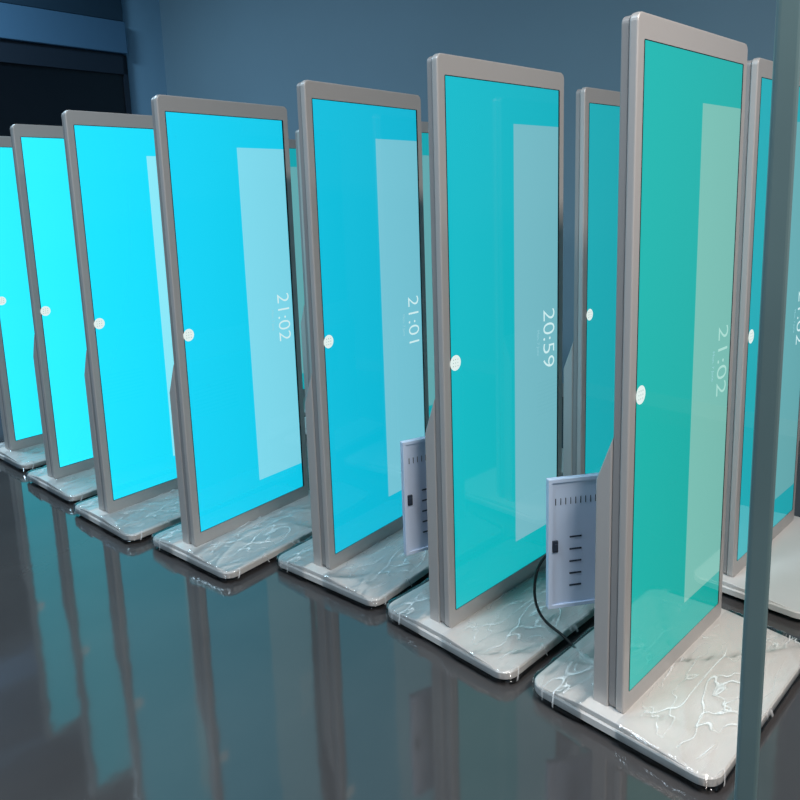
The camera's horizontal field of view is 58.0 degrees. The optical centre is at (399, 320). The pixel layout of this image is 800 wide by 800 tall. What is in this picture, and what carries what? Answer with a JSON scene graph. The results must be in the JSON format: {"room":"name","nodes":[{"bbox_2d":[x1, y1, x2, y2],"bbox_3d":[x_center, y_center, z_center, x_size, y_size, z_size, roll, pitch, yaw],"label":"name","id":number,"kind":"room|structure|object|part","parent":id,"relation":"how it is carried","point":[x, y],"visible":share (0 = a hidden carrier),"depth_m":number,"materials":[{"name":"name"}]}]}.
{"room":"electronics showroom","nodes":[
{"label":"electronics showroom","id":0,"kind":"room"},
{"bbox_2d":[121,0,166,114],"bbox_3d":[-6.014,-1.598,5.333,0.200,4.800,9.400,7,13,42],"label":"wall","id":1,"kind":"structure","parent":0,"point":[142,18],"depth_m":8.33,"materials":[{"name":"blue paint"}]},
{"bbox_2d":[0,0,122,21],"bbox_3d":[-5.730,-3.139,5.237,0.060,0.750,7.700,7,13,42],"label":"trim","id":2,"kind":"structure","parent":1,"relation":"attached to","point":[104,9],"depth_m":7.72,"materials":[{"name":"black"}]},
{"bbox_2d":[0,2,127,54],"bbox_3d":[-5.698,-2.591,5.318,0.100,0.340,7.700,7,13,42],"label":"trim","id":3,"kind":"structure","parent":1,"relation":"attached to","point":[18,23],"depth_m":7.54,"materials":[{"name":"blue"}]},
{"bbox_2d":[0,40,131,113],"bbox_3d":[-5.667,-1.312,5.550,0.053,2.240,7.700,7,13,42],"label":"frame","id":4,"kind":"object","parent":1,"relation":"attached to","point":[13,52],"visible":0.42,"depth_m":7.65,"materials":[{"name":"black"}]},
{"bbox_2d":[0,62,125,135],"bbox_3d":[-5.688,-1.337,5.551,0.025,2.190,7.680,7,13,42],"label":"glass","id":5,"kind":"object","parent":4,"relation":"in","point":[29,94],"visible":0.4,"depth_m":7.59,"materials":[{"name":"black glass"}]},
{"bbox_2d":[0,397,799,799],"bbox_3d":[-1.368,1.365,1.704,12.450,0.100,9.600,7,13,42],"label":"floor","id":6,"kind":"structure","parent":0,"point":[130,670],"depth_m":2.25,"materials":[{"name":"grey tile"}]},
{"bbox_2d":[0,136,45,468],"bbox_3d":[-2.207,-0.145,4.547,0.585,1.960,0.785,7,13,40],"label":"kiosk","id":7,"kind":"object","parent":6,"relation":"on","point":[22,446],"visible":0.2,"depth_m":4.40,"materials":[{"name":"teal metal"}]},
{"bbox_3d":[-2.240,0.356,4.677,0.050,0.821,0.679,7,13,40],"label":"casing","id":8,"kind":"part","parent":7,"relation":"part of","materials":[{"name":"beige metal"}]},
{"bbox_3d":[-2.177,0.788,4.708,0.575,0.029,0.775,7,13,40],"label":"plate","id":9,"kind":"part","parent":7,"relation":"part of","materials":[{"name":"white stone"}]},
{"bbox_2d":[10,124,96,500],"bbox_3d":[-1.707,-0.078,4.064,0.585,1.960,0.785,7,13,40],"label":"kiosk","id":10,"kind":"object","parent":6,"relation":"on","point":[39,156],"visible":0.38,"depth_m":3.88,"materials":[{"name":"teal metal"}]},
{"bbox_3d":[-1.740,0.423,4.194,0.050,0.821,0.679,7,13,40],"label":"casing","id":11,"kind":"part","parent":10,"relation":"part of","materials":[{"name":"beige metal"}]},
{"bbox_3d":[-1.676,0.856,4.225,0.575,0.029,0.775,7,13,40],"label":"plate","id":12,"kind":"part","parent":10,"relation":"part of","materials":[{"name":"white stone"}]},
{"bbox_2d":[61,110,180,540],"bbox_3d":[-1.226,-0.013,3.599,0.585,1.960,0.785,7,13,40],"label":"kiosk","id":13,"kind":"object","parent":6,"relation":"on","point":[111,157],"visible":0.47,"depth_m":3.47,"materials":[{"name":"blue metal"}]},
{"bbox_3d":[-1.260,0.488,3.729,0.050,0.821,0.679,7,13,40],"label":"casing","id":14,"kind":"part","parent":13,"relation":"part of","materials":[{"name":"beige metal"}]},
{"bbox_3d":[-1.196,0.920,3.760,0.575,0.029,0.775,7,13,40],"label":"plate","id":15,"kind":"part","parent":13,"relation":"part of","materials":[{"name":"white stone"}]},
{"bbox_3d":[-1.112,-0.064,3.712,0.001,1.519,0.267,7,13,40],"label":"screen light panel","id":16,"kind":"part","parent":13,"relation":"part of","materials":[{"name":"blue glass"}]},
{"bbox_2d":[151,94,311,578],"bbox_3d":[-0.708,0.033,3.238,0.585,1.960,0.785,6,13,39],"label":"kiosk","id":17,"kind":"object","parent":6,"relation":"on","point":[224,174],"visible":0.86,"depth_m":3.18,"materials":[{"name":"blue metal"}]},
{"bbox_3d":[-0.743,0.534,3.367,0.050,0.821,0.679,6,13,39],"label":"casing","id":18,"kind":"part","parent":17,"relation":"part of","materials":[{"name":"beige metal"}]},
{"bbox_3d":[-0.678,0.966,3.400,0.575,0.029,0.775,6,13,39],"label":"plate","id":19,"kind":"part","parent":17,"relation":"part of","materials":[{"name":"white stone"}]},
{"bbox_3d":[-0.598,-0.019,3.354,0.002,1.519,0.267,6,13,38],"label":"screen light panel","id":20,"kind":"part","parent":17,"relation":"part of","materials":[{"name":"blue glass"}]},
{"bbox_2d":[277,293,290,340],"bbox_3d":[-0.548,-0.016,3.416,0.001,0.224,0.071,6,13,39],"label":"clock","id":21,"kind":"object","parent":17,"relation":"on","point":[278,297],"depth_m":3.41,"materials":[{"name":"white"}]},
{"bbox_2d":[289,139,305,415],"bbox_3d":[-0.805,-0.315,5.265,0.775,1.960,0.575,-11,13,-43],"label":"kiosk","id":22,"kind":"object","parent":6,"relation":"on","point":[292,142],"visible":0.02,"depth_m":5.27,"materials":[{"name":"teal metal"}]},
{"bbox_3d":[-0.681,-0.364,5.367,0.267,1.519,0.001,-11,14,-43],"label":"screen light panel","id":23,"kind":"part","parent":22,"relation":"part of","materials":[{"name":"blue glass"}]},
{"bbox_2d":[295,130,311,434],"bbox_3d":[-0.345,-0.249,4.797,0.775,1.960,0.575,-11,13,-43],"label":"kiosk","id":24,"kind":"object","parent":6,"relation":"on","point":[305,328],"visible":0.07,"depth_m":4.59,"materials":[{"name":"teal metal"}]},
{"bbox_3d":[-0.374,0.251,4.931,0.679,0.821,0.050,-11,13,-43],"label":"casing","id":25,"kind":"part","parent":24,"relation":"part of","materials":[{"name":"beige metal"}]},
{"bbox_2d":[277,80,428,605],"bbox_3d":[-0.100,0.053,3.005,0.585,1.960,0.785,6,13,39],"label":"kiosk","id":26,"kind":"object","parent":6,"relation":"on","point":[361,148],"visible":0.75,"depth_m":2.92,"materials":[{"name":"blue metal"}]},
{"bbox_3d":[-0.135,0.554,3.134,0.050,0.821,0.679,6,13,39],"label":"casing","id":27,"kind":"part","parent":26,"relation":"part of","materials":[{"name":"beige metal"}]},
{"bbox_3d":[-0.070,0.986,3.166,0.575,0.029,0.775,6,13,39],"label":"plate","id":28,"kind":"part","parent":26,"relation":"part of","materials":[{"name":"white stone"}]},
{"bbox_3d":[0.011,0.001,3.120,0.001,1.519,0.267,6,13,39],"label":"screen light panel","id":29,"kind":"part","parent":26,"relation":"part of","materials":[{"name":"blue glass"}]},
{"bbox_2d":[408,296,418,342],"bbox_3d":[0.061,-0.004,3.180,0.001,0.206,0.071,6,13,39],"label":"clock","id":30,"kind":"object","parent":26,"relation":"on","point":[416,296],"depth_m":3.18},
{"bbox_2d":[421,121,434,416],"bbox_3d":[0.116,-0.183,4.329,0.775,1.960,0.575,-11,13,-43],"label":"kiosk","id":31,"kind":"object","parent":6,"relation":"on","point":[424,125],"visible":0.02,"depth_m":4.35,"materials":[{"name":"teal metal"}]},
{"bbox_3d":[0.112,-0.213,4.327,0.683,1.900,0.024,-11,13,-43],"label":"frame","id":32,"kind":"part","parent":31,"relation":"part of","materials":[{"name":"beige metal"}]},
{"bbox_2d":[386,53,594,678],"bbox_3d":[0.381,0.113,2.566,0.785,1.960,0.585,-11,13,-43],"label":"kiosk","id":33,"kind":"object","parent":6,"relation":"on","point":[474,485],"visible":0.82,"depth_m":2.50,"materials":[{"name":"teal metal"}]},
{"bbox_3d":[0.033,0.632,2.545,0.018,0.038,0.028,-7,11,-27],"label":"service door handle","id":34,"kind":"part","parent":33,"relation":"part of","materials":[{"name":"black plastic"}]},
{"bbox_3d":[0.156,0.610,2.609,0.330,0.420,0.012,-7,11,-27],"label":"service door","id":35,"kind":"part","parent":33,"relation":"part of","materials":[{"name":"paint"}]},
{"bbox_3d":[0.351,0.613,2.700,0.679,0.821,0.050,-11,13,-43],"label":"casing","id":36,"kind":"part","parent":33,"relation":"part of","materials":[{"name":"beige metal"}]},
{"bbox_3d":[0.411,1.046,2.727,0.775,0.029,0.575,-11,13,-43],"label":"plate","id":37,"kind":"part","parent":33,"relation":"part of","materials":[{"name":"white stone"}]},
{"bbox_3d":[0.377,0.083,2.564,0.683,1.900,0.024,-11,13,-43],"label":"frame","id":38,"kind":"part","parent":33,"relation":"part of","materials":[{"name":"beige metal"}]},
{"bbox_3d":[0.505,0.063,2.668,0.267,1.519,0.001,-11,14,-43],"label":"screen light panel","id":39,"kind":"part","parent":33,"relation":"part of","materials":[{"name":"blue glass"}]},
{"bbox_2d":[543,308,553,366],"bbox_3d":[0.562,0.068,2.723,0.071,0.223,0.001,-11,13,-43],"label":"clock","id":40,"kind":"object","parent":33,"relation":"on","point":[548,316],"depth_m":2.72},
{"bbox_2d":[563,87,619,475],"bbox_3d":[1.037,-0.051,3.392,0.775,1.960,0.575,-11,13,-43],"label":"kiosk","id":41,"kind":"object","parent":6,"relation":"on","point":[589,368],"visible":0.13,"depth_m":3.21,"materials":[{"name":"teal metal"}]},
{"bbox_3d":[1.007,0.449,3.526,0.679,0.821,0.050,-11,13,-43],"label":"casing","id":42,"kind":"part","parent":41,"relation":"part of","materials":[{"name":"beige metal"}]},
{"bbox_2d":[532,11,799,786],"bbox_3d":[0.842,0.173,2.133,0.785,1.960,0.585,-11,13,-43],"label":"kiosk","id":43,"kind":"object","parent":6,"relation":"on","point":[640,538],"visible":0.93,"depth_m":2.07,"materials":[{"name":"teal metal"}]},
{"bbox_2d":[533,554,575,647],"bbox_3d":[0.628,0.899,2.383,0.391,0.452,0.119,2,10,20],"label":"power cable","id":44,"kind":"object","parent":43,"relation":"on","point":[544,556],"visible":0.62,"depth_m":2.48,"materials":[{"name":"black rubber"}]},
{"bbox_3d":[0.471,0.687,2.200,0.018,0.038,0.028,-4,10,-10],"label":"service door handle","id":45,"kind":"part","parent":43,"relation":"part of","materials":[{"name":"black plastic"}]},
{"bbox_3d":[0.605,0.672,2.225,0.320,0.420,0.012,-4,10,-10],"label":"service door","id":46,"kind":"part","parent":43,"relation":"part of","materials":[{"name":"paint"}]},
{"bbox_3d":[0.812,0.673,2.267,0.679,0.821,0.050,-11,13,-43],"label":"casing","id":47,"kind":"part","parent":43,"relation":"part of","materials":[{"name":"beige metal"}]},
{"bbox_3d":[0.872,1.106,2.294,0.775,0.029,0.575,-11,14,-43],"label":"plate","id":48,"kind":"part","parent":43,"relation":"part of","materials":[{"name":"white stone"}]},
{"bbox_3d":[0.838,0.143,2.131,0.683,1.900,0.024,-11,13,-43],"label":"frame","id":49,"kind":"part","parent":43,"relation":"part of","materials":[{"name":"beige metal"}]},
{"bbox_3d":[0.966,0.123,2.235,0.267,1.519,0.003,-11,14,-44],"label":"screen light panel","id":50,"kind":"part","parent":43,"relation":"part of","materials":[{"name":"green glass"}]},
{"bbox_2d":[716,325,727,396],"bbox_3d":[1.022,0.128,2.290,0.071,0.224,0.001,-11,13,-43],"label":"clock","id":51,"kind":"object","parent":43,"relation":"on","point":[725,335],"depth_m":2.29,"materials":[{"name":"white"}]},
{"bbox_2d":[722,58,799,618],"bbox_3d":[1.474,0.032,2.827,0.775,1.960,0.575,-11,13,-43],"label":"kiosk","id":52,"kind":"object","parent":6,"relation":"on","point":[784,587],"visible":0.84,"depth_m":2.69,"materials":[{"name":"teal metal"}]},
{"bbox_3d":[1.505,0.965,2.989,0.775,0.029,0.575,-11,13,-43],"label":"plate","id":53,"kind":"part","parent":52,"relation":"part of","materials":[{"name":"white stone"}]},
{"bbox_3d":[1.599,-0.018,2.929,0.267,1.519,0.001,-11,14,-43],"label":"screen light panel","id":54,"kind":"part","parent":52,"relation":"part of","materials":[{"name":"blue glass"}]},
{"bbox_2d":[796,292,799,343],"bbox_3d":[1.655,-0.013,2.985,0.071,0.224,0.001,-11,13,-43],"label":"clock","id":55,"kind":"object","parent":52,"relation":"on","point":[799,292],"depth_m":2.98,"materials":[{"name":"white"}]},
{"bbox_2d":[734,0,799,799],"bbox_3d":[0.495,-1.035,0.846,0.092,4.800,0.092,3,11,25],"label":"post","id":56,"kind":"object","parent":6,"relation":"on","point":[786,58],"visible":1,"depth_m":1.03,"materials":[{"name":"grey metal"}]},
{"bbox_2d":[159,0,775,382],"bbox_3d":[1.738,-1.738,4.673,12.450,4.800,0.200,7,13,42],"label":"wall","id":57,"kind":"structure","parent":0,"point":[245,51],"depth_m":5.99,"materials":[{"name":"paint"}]},
{"bbox_2d":[562,383,799,439],"bbox_3d":[1.748,0.594,4.989,12.030,0.100,0.015,7,13,42],"label":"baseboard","id":58,"kind":"structure","parent":57,"relation":"attached to","point":[562,383],"depth_m":5.45,"materials":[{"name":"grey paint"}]}
]}

